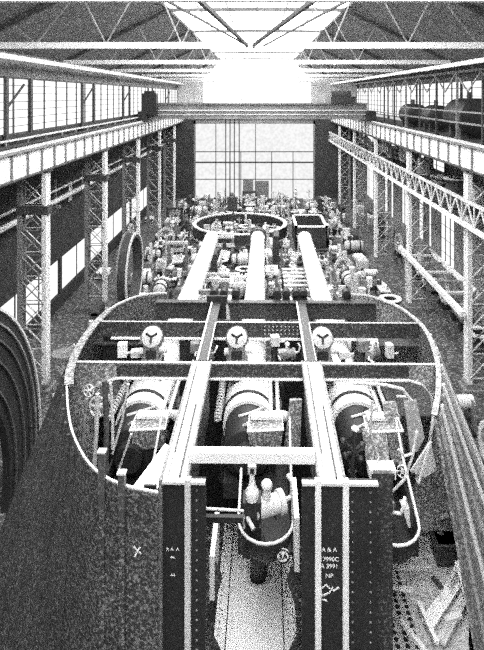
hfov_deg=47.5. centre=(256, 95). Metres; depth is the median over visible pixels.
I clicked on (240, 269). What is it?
flanged casting
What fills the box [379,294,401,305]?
flanged casting
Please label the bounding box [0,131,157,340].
wall
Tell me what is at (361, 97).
window
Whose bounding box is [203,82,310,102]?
window
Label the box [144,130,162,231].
lattice column
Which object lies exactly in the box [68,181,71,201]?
notice sheet
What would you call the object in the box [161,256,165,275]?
rack
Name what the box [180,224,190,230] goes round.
hub casting
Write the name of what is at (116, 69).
roof truss
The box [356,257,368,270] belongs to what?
wooden crate
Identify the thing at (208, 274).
frame
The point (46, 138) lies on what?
walkway
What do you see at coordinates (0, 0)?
roof truss
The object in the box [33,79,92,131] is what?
window
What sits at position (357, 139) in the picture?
floor
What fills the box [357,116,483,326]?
wall
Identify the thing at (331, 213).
cylinder
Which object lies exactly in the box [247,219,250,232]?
drill
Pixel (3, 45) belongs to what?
roof truss
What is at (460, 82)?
trim
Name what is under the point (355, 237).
plate
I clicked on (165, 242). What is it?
rack
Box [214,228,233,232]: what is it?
workbench
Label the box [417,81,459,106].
window
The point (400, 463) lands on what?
handwheel
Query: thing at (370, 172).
window
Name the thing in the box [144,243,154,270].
drill
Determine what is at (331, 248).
bracket casting
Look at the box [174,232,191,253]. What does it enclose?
machine
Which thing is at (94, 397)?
handwheel
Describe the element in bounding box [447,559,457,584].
plank
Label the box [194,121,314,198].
window
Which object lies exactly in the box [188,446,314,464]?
cross beam
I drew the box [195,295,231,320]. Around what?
frame
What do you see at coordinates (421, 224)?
window
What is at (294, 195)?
drill
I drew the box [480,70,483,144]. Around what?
post
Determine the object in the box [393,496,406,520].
pump
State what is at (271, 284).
lathe
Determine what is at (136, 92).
window
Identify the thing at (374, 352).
pump
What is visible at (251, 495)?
lever
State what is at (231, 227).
wooden crate
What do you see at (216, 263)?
mill
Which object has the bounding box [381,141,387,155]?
wheel
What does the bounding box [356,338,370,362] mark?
junction box
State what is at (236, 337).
elevating gearbox
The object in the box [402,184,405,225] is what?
window
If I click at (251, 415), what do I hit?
gun
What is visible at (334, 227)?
lathe
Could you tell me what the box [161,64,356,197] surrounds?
wall
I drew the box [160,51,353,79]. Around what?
roof truss
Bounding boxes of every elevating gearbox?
[139,325,167,380]
[224,325,251,381]
[311,326,337,382]
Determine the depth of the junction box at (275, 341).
17.13 m
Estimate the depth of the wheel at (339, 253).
44.06 m
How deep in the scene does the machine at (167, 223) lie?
52.50 m
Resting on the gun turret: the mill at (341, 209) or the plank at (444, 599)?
the plank at (444, 599)
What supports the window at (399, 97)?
in the wall at (467, 75)
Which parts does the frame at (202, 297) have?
rail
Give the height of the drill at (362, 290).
2.219 m
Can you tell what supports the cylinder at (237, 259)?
on the floor at (68, 324)
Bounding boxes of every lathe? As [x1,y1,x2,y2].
[156,258,182,277]
[269,279,274,299]
[322,202,334,211]
[328,219,349,234]
[342,228,351,244]
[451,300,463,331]
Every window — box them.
[0,76,28,136]
[1,260,58,325]
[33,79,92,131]
[62,224,101,289]
[96,83,128,120]
[108,201,129,243]
[131,86,151,115]
[132,187,146,219]
[153,88,167,102]
[169,89,176,102]
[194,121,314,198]
[201,59,312,77]
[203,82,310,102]
[357,87,366,102]
[367,161,373,200]
[368,86,386,115]
[385,171,392,217]
[388,84,415,116]
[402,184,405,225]
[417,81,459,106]
[419,199,430,247]
[421,155,443,172]
[441,213,453,267]
[462,79,480,97]
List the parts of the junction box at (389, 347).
post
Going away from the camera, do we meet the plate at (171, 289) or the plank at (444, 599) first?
the plank at (444, 599)
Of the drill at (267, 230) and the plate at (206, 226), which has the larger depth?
the plate at (206, 226)
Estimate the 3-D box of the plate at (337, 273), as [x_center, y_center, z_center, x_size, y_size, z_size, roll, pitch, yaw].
[6.366,13.666,41.496,0.667,0.667,0.417,0,0,-9]
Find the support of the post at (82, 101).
on the walkway
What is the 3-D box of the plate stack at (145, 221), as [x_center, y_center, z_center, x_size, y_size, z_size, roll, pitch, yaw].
[-11.902,13.761,61.017,1.146,0.477,1.835,0,0,-2]
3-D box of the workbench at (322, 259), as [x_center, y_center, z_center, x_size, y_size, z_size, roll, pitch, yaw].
[4.809,13.479,44.482,1.834,1.042,0.750,0,0,0]
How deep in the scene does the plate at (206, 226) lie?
55.37 m
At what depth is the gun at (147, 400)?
15.32 m
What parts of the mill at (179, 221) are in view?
cross rail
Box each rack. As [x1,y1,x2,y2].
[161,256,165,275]
[162,240,166,260]
[282,243,288,260]
[324,261,328,277]
[327,252,329,273]
[328,265,333,286]
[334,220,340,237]
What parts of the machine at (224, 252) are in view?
cross rail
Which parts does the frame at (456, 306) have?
rail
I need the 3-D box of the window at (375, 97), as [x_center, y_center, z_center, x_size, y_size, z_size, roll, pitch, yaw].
[13.600,0.550,62.000,0.140,3.100,9.960,0,0,0]
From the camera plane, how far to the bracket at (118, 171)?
48.57 m
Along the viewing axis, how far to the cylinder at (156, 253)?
46.48 m
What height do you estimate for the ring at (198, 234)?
1.300 m
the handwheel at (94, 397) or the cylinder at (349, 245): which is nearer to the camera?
the handwheel at (94, 397)
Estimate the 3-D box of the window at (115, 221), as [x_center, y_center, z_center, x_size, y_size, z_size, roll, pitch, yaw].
[-13.150,11.925,51.800,0.140,2.350,9.800,0,0,0]
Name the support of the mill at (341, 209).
on the floor at (68, 324)
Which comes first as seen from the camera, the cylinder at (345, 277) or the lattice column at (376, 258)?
the cylinder at (345, 277)
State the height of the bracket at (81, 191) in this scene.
2.625 m
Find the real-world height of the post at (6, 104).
2.950 m
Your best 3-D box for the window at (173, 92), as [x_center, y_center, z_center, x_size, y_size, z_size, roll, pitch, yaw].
[-10.900,0.465,70.950,0.140,2.570,7.460,0,0,0]
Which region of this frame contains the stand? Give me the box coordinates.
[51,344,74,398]
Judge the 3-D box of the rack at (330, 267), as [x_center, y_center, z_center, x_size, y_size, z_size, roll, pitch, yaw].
[5.412,13.232,40.333,0.410,1.536,0.614,0,0,-10]
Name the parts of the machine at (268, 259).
cross rail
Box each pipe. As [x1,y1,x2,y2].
[0,139,162,217]
[0,144,162,233]
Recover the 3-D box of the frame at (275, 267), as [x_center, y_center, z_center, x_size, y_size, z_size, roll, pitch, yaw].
[0.850,11.950,31.500,0.700,4.100,1.200,0,0,0]
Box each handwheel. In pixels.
[83,381,101,396]
[89,394,113,417]
[396,461,408,477]
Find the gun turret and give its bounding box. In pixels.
[0,287,483,649]
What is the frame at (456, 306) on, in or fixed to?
on the floor at (68, 324)
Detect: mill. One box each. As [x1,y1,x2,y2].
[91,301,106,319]
[166,207,183,225]
[184,194,191,213]
[211,248,229,277]
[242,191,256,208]
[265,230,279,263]
[309,196,321,213]
[333,204,344,223]
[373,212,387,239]
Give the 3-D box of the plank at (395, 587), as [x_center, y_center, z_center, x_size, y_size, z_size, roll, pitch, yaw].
[3.348,11.820,13.207,0.753,0.070,0.070,0,0,9]
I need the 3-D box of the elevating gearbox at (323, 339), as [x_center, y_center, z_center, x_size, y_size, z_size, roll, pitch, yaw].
[2.013,7.801,16.672,0.840,1.540,0.560,0,0,1]
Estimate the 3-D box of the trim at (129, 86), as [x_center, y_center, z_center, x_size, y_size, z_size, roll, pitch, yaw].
[-10.900,0.465,46.700,0.300,2.570,0.240,0,0,0]
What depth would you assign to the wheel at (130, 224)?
51.69 m
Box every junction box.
[117,341,130,395]
[131,348,142,360]
[190,340,199,360]
[270,334,285,396]
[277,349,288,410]
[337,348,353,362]
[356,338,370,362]
[385,342,398,384]
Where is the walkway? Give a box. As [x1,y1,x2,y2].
[0,117,137,150]
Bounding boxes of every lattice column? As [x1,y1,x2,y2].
[16,169,56,393]
[80,149,111,308]
[122,137,140,261]
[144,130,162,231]
[161,125,175,210]
[336,125,352,210]
[350,130,369,231]
[371,137,394,261]
[402,149,433,308]
[457,169,483,393]
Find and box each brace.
[197,2,247,44]
[252,2,315,45]
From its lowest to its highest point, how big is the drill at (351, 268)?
2.181 m
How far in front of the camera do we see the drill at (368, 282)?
35.76 m
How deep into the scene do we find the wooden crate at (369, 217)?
59.08 m
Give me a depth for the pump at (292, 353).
16.30 m
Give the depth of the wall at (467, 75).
42.67 m
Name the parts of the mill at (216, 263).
cross rail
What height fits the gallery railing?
0.680 m
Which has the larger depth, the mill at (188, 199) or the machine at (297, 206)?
the mill at (188, 199)
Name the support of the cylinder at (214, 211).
on the floor at (68, 324)
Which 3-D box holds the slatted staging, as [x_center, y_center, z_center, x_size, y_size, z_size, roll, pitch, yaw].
[2.150,12.220,30.340,1.320,3.560,5.880,0,0,0]
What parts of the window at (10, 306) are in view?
frame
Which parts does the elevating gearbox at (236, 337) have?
casing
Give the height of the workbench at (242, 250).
1.012 m
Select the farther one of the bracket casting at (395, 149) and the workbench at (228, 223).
the workbench at (228, 223)
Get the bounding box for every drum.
[398,99,424,126]
[421,100,448,130]
[443,92,480,138]
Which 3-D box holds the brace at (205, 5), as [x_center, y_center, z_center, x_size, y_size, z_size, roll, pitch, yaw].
[-0.760,-1.860,15.350,0.090,0.100,9.931,0,0,5]
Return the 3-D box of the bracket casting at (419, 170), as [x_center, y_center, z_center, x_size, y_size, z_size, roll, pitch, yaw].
[12.100,5.125,39.500,0.990,1.350,1.440,0,0,-5]
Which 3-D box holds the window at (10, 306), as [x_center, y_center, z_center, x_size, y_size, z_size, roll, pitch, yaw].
[-13.150,11.925,31.400,0.140,2.350,9.800,0,0,0]
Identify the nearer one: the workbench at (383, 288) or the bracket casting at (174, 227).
the workbench at (383, 288)
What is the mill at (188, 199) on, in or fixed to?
on the floor at (68, 324)
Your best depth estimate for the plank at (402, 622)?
12.09 m
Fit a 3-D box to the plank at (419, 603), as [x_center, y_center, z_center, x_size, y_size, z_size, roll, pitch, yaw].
[3.942,12.170,12.724,0.100,0.070,0.984,0,0,-7]
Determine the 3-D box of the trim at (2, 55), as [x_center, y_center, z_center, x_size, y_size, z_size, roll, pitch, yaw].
[-10.000,-1.560,32.400,0.200,0.200,84.800,0,0,0]
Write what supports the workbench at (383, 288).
on the floor at (68, 324)
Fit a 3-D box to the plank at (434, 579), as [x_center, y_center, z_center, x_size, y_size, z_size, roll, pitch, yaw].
[4.410,11.920,13.457,0.100,0.070,0.331,0,0,-21]
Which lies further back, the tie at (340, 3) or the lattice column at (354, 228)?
the lattice column at (354, 228)
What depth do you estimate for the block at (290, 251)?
47.96 m
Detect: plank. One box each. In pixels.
[393,585,412,592]
[396,565,430,570]
[399,618,425,649]
[417,600,438,643]
[422,578,460,628]
[431,575,443,589]
[437,592,465,646]
[443,611,462,623]
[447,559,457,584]
[455,561,465,602]
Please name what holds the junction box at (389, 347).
on the gun turret
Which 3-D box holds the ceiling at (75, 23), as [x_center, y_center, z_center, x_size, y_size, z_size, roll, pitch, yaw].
[-7.900,-3.575,32.400,5.800,3.350,84.800,0,0,0]
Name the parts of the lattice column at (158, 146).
plate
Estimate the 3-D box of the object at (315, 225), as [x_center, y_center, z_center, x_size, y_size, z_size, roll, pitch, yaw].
[4.950,12.940,52.500,3.000,2.120,5.200,0,0,0]
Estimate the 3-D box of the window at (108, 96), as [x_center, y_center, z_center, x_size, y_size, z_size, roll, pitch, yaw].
[-10.900,0.465,41.600,0.140,2.570,9.960,0,0,0]
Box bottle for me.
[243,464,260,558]
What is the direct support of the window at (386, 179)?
in the wall at (449, 170)
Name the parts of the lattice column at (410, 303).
plate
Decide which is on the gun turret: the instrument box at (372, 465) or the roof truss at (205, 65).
the instrument box at (372, 465)
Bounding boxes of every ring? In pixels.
[115,232,142,303]
[191,212,288,247]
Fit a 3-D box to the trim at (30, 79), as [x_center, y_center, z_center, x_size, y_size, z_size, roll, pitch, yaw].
[-10.900,0.465,26.300,0.300,2.570,0.240,0,0,0]
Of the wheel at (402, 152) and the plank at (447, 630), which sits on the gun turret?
the plank at (447, 630)
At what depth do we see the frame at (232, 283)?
30.00 m
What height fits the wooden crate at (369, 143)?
0.900 m
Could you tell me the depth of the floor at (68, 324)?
35.16 m
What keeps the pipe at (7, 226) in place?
attached to the bracket
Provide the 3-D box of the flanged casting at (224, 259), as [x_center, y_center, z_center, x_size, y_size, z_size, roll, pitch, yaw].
[-3.011,13.633,44.575,1.502,0.734,1.517,0,0,2]
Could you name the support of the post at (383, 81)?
on the floor at (378, 119)
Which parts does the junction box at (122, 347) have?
post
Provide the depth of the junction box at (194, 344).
17.12 m
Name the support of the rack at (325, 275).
on the floor at (68, 324)
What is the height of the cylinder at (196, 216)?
1.068 m
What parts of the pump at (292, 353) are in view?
motor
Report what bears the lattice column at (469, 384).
on the floor at (68, 324)
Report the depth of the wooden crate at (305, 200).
69.92 m
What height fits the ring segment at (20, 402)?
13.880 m
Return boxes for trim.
[0,52,183,84]
[29,78,32,131]
[93,83,95,121]
[129,86,130,115]
[330,58,483,84]
[387,86,389,118]
[460,82,461,97]
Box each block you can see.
[216,223,221,230]
[288,249,294,255]
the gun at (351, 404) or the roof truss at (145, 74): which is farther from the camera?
the roof truss at (145, 74)
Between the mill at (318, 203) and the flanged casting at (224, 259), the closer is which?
the flanged casting at (224, 259)
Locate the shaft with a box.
[320,248,328,251]
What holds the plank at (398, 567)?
on the gun turret
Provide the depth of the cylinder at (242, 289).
37.35 m
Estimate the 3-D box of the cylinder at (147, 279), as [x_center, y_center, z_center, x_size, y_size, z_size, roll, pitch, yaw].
[-8.486,13.456,40.349,1.624,1.089,0.975,0,0,0]
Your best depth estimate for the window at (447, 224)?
39.66 m
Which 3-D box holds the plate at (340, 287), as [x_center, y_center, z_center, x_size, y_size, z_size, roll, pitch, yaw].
[5.878,13.605,38.571,0.494,0.791,0.791,0,0,-5]
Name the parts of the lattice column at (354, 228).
plate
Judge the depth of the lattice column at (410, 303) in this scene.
36.24 m
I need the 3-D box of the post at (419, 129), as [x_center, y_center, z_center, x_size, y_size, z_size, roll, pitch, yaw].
[10.810,0.600,36.500,0.220,3.600,0.240,0,0,0]
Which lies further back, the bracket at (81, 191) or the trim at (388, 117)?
the trim at (388, 117)
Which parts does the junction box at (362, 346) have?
post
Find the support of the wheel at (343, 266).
on the floor at (68, 324)
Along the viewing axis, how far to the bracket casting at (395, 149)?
48.59 m
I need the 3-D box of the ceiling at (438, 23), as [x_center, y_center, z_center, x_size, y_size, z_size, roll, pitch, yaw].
[9.400,-3.575,32.400,8.800,3.350,84.800,0,0,0]
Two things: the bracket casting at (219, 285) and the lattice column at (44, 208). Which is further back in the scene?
the bracket casting at (219, 285)
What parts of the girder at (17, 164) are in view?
rail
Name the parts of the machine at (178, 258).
cross rail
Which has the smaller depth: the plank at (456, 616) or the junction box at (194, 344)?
the plank at (456, 616)
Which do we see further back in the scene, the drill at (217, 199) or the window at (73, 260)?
the drill at (217, 199)
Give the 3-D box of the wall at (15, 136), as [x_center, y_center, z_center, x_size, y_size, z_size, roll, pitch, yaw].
[-10.950,2.725,32.400,0.300,1.950,84.800,0,0,0]
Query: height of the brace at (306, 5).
0.100 m
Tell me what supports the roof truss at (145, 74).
attached to the ceiling at (75, 23)
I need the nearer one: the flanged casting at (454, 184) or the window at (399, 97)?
the flanged casting at (454, 184)
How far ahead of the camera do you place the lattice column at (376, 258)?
46.44 m
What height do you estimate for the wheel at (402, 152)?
1.934 m
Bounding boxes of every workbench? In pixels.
[154,237,164,255]
[154,274,176,288]
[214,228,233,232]
[223,221,234,230]
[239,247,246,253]
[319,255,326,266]
[375,280,390,295]
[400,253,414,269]
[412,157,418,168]
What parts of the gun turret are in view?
shell plate, stiffener post, stiffener post, shelf plate, shelf plate, stiffener post, stiffener post, corner plate, cap plate, cap plate, rail, bent rail, deck plate, frame, girder plate, rail, cap plate, cap plate, panel, wing plate, shelf plate, panel, shelf plate, perforated plate, panel, shell plate, deck plate, hooked bracket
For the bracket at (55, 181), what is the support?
attached to the wall at (67, 223)
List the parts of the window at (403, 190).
pane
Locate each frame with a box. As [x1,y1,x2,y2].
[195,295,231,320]
[201,273,239,320]
[229,276,246,320]
[266,265,277,343]
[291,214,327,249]
[398,245,483,316]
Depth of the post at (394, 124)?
43.28 m
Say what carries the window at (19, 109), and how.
in the wall at (15, 136)
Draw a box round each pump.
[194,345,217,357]
[246,473,291,530]
[278,342,300,360]
[365,339,380,362]
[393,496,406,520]
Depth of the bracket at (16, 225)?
28.17 m
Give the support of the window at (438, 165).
in the wall at (449, 170)
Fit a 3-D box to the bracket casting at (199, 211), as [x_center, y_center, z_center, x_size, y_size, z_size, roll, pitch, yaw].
[-6.439,13.344,61.641,1.399,1.312,0.962,0,0,1]
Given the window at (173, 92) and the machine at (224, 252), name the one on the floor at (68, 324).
the machine at (224, 252)
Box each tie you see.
[167,2,247,45]
[263,2,346,45]
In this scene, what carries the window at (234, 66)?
in the wall at (326, 152)
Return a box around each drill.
[139,285,147,294]
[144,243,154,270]
[173,265,191,298]
[178,201,189,220]
[216,196,224,211]
[217,192,221,208]
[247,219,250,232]
[265,225,269,248]
[281,202,285,219]
[291,191,296,210]
[336,211,347,225]
[348,266,355,293]
[354,273,376,295]
[359,287,365,293]
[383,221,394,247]
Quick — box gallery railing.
[367,104,483,126]
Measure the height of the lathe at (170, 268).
1.359 m
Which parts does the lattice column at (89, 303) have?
plate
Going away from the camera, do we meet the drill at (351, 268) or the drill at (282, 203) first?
the drill at (351, 268)
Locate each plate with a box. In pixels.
[169,288,172,298]
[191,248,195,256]
[204,224,209,229]
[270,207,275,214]
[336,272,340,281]
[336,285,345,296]
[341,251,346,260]
[353,235,358,239]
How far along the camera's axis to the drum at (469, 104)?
30.32 m
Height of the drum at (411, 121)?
2.100 m
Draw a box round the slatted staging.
[282,268,312,321]
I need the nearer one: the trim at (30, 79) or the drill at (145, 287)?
the trim at (30, 79)
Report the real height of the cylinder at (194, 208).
1.237 m
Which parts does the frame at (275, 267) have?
rail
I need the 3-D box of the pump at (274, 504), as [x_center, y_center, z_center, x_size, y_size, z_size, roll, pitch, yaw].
[0.314,8.914,12.221,1.288,0.880,0.564,0,0,-28]
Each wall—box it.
[0,50,177,88]
[0,115,137,151]
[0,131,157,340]
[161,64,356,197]
[356,64,483,87]
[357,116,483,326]
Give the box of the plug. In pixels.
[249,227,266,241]
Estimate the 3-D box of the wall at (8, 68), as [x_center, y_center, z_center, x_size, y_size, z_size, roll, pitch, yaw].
[-10.950,-1.360,32.400,0.300,1.080,84.800,0,0,0]
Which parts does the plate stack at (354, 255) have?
plate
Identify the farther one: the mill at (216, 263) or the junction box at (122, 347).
the mill at (216, 263)
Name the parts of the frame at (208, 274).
rail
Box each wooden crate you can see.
[199,201,205,205]
[224,226,232,230]
[246,209,253,212]
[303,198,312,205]
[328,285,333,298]
[356,204,363,213]
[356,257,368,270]
[367,141,373,150]
[367,215,372,225]
[463,183,483,202]
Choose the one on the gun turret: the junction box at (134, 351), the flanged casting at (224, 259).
the junction box at (134, 351)
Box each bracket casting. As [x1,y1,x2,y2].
[171,220,179,234]
[195,208,204,216]
[202,194,211,204]
[209,276,223,288]
[297,209,304,213]
[329,246,336,262]
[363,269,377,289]
[386,146,399,161]
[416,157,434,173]
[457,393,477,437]
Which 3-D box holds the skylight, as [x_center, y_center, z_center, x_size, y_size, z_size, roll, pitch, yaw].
[0.000,-5.050,32.400,10.200,0.300,84.800,0,0,0]
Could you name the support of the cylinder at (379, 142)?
on the floor at (357, 139)
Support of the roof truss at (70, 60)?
attached to the ceiling at (75, 23)
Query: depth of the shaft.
49.18 m
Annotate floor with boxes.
[0,198,483,649]
[342,138,483,223]
[376,117,480,143]
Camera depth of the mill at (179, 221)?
58.93 m
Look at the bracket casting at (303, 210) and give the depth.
61.50 m
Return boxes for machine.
[155,218,176,241]
[167,241,188,270]
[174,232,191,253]
[184,254,196,278]
[216,235,234,264]
[265,250,279,278]
[290,201,299,216]
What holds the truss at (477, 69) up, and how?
attached to the post
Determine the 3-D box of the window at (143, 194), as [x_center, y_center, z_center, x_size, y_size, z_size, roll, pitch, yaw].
[-13.150,11.925,62.000,0.140,2.350,9.800,0,0,0]
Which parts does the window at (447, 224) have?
frame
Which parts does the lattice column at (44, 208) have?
plate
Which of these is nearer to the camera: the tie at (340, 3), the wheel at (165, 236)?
the tie at (340, 3)
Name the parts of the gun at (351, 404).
lever, recoil rod, recoil rod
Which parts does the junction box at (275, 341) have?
post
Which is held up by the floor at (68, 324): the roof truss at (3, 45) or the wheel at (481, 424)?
the wheel at (481, 424)
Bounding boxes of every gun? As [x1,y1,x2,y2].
[109,231,217,485]
[213,231,287,498]
[298,231,403,477]
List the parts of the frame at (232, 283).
rail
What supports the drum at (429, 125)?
on the floor at (378, 119)
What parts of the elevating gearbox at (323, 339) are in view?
casing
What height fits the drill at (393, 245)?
2.340 m
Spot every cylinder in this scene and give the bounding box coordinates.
[130,271,152,287]
[144,249,160,260]
[152,278,167,291]
[191,205,206,215]
[191,214,200,221]
[211,210,219,214]
[231,253,248,269]
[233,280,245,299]
[305,202,315,212]
[328,210,335,218]
[340,269,350,287]
[344,240,363,253]
[372,141,381,153]
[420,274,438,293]
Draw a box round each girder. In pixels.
[0,119,183,187]
[328,131,483,238]
[330,119,483,176]
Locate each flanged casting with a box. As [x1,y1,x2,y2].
[210,257,228,268]
[235,266,247,275]
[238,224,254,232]
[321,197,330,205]
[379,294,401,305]
[443,176,463,193]
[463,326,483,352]
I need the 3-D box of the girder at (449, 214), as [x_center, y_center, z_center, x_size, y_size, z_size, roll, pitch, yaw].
[9.675,5.450,43.998,0.150,1.300,60.075,0,0,0]
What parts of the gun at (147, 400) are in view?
lever, recoil rod, recoil rod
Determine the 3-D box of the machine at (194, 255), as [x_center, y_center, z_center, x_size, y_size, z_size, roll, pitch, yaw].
[-4.750,13.176,42.291,1.577,1.648,1.290,0,0,3]
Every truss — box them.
[0,0,483,1]
[0,2,483,48]
[63,7,450,63]
[112,29,401,71]
[141,49,372,76]
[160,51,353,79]
[174,58,339,81]
[340,68,483,93]
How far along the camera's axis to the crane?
49.50 m
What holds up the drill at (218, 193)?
on the floor at (68, 324)
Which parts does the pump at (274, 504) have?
motor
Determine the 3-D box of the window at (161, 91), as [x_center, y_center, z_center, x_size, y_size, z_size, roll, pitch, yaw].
[-10.900,0.465,62.000,0.140,2.570,9.960,0,0,0]
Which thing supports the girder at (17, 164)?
on the lattice column
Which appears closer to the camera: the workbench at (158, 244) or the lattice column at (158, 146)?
the workbench at (158, 244)
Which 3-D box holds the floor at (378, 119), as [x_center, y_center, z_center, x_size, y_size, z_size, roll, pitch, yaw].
[12.100,2.550,32.400,3.000,0.300,84.800,0,0,0]
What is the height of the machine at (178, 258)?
2.180 m
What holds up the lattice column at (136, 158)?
on the floor at (68, 324)
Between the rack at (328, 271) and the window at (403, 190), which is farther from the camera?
the window at (403, 190)
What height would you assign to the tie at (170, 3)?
0.050 m
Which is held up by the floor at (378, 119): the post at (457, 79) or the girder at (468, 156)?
the post at (457, 79)
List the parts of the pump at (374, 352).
motor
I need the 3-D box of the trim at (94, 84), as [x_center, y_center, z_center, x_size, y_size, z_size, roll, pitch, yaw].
[-10.900,0.465,36.500,0.300,2.570,0.240,0,0,0]
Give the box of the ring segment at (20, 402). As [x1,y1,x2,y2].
[0,308,41,512]
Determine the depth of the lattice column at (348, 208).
66.84 m
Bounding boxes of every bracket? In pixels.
[4,225,16,245]
[50,180,60,216]
[71,168,83,205]
[110,153,121,182]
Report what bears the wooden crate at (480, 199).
on the floor at (357, 139)
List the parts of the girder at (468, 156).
rail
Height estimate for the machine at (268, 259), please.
1.882 m
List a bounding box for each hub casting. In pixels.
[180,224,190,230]
[234,246,241,253]
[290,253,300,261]
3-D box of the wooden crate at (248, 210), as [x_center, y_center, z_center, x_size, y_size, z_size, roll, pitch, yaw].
[-0.791,13.613,63.842,0.836,0.774,1.146,0,0,2]
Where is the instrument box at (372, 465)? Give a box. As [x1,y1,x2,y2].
[367,460,395,479]
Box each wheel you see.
[127,223,133,232]
[157,227,174,247]
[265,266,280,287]
[275,193,288,207]
[276,202,287,215]
[334,257,352,278]
[337,244,341,268]
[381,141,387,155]
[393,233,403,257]
[398,147,405,165]
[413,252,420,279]
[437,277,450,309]
[478,420,483,463]
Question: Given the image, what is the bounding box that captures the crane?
[138,91,375,222]
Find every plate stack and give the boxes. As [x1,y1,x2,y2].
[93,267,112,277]
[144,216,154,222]
[352,253,364,259]
[430,174,445,184]
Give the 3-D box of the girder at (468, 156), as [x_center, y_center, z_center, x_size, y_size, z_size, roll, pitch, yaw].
[10.100,2.880,38.850,0.560,1.320,71.700,0,0,0]
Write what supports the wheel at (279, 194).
on the floor at (68, 324)
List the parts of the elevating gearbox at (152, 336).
casing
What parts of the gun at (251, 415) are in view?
lever, recoil rod, recoil rod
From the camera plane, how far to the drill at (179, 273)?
38.00 m
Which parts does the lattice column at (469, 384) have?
plate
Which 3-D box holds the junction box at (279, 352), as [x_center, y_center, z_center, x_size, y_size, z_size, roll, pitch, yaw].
[0.910,8.597,16.446,0.639,2.000,0.320,0,0,-22]
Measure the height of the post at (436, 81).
3.600 m
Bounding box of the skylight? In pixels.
[160,2,353,57]
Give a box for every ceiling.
[0,2,216,80]
[297,2,483,81]
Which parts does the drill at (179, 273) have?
arm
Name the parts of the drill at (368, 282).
arm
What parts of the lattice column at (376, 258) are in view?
plate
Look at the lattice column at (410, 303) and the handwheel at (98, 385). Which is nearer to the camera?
the handwheel at (98, 385)
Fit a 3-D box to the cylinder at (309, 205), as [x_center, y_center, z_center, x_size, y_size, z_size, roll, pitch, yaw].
[6.678,13.431,66.117,1.696,1.137,1.018,0,0,3]
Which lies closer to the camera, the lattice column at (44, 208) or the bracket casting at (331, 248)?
the lattice column at (44, 208)
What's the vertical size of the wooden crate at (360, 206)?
0.900 m
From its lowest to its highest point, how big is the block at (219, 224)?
0.668 m
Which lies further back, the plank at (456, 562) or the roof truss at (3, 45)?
the roof truss at (3, 45)
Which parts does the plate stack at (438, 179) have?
plate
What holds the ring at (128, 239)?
on the floor at (68, 324)
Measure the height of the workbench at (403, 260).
1.125 m
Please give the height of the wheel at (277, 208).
1.660 m
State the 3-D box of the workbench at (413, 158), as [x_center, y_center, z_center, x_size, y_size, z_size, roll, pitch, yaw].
[12.145,5.237,42.595,0.810,1.125,1.980,0,0,7]
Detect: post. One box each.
[3,77,24,145]
[80,82,93,130]
[122,85,130,122]
[383,81,385,123]
[393,80,395,125]
[404,79,407,127]
[418,77,421,130]
[434,76,438,134]
[454,73,459,139]
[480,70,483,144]

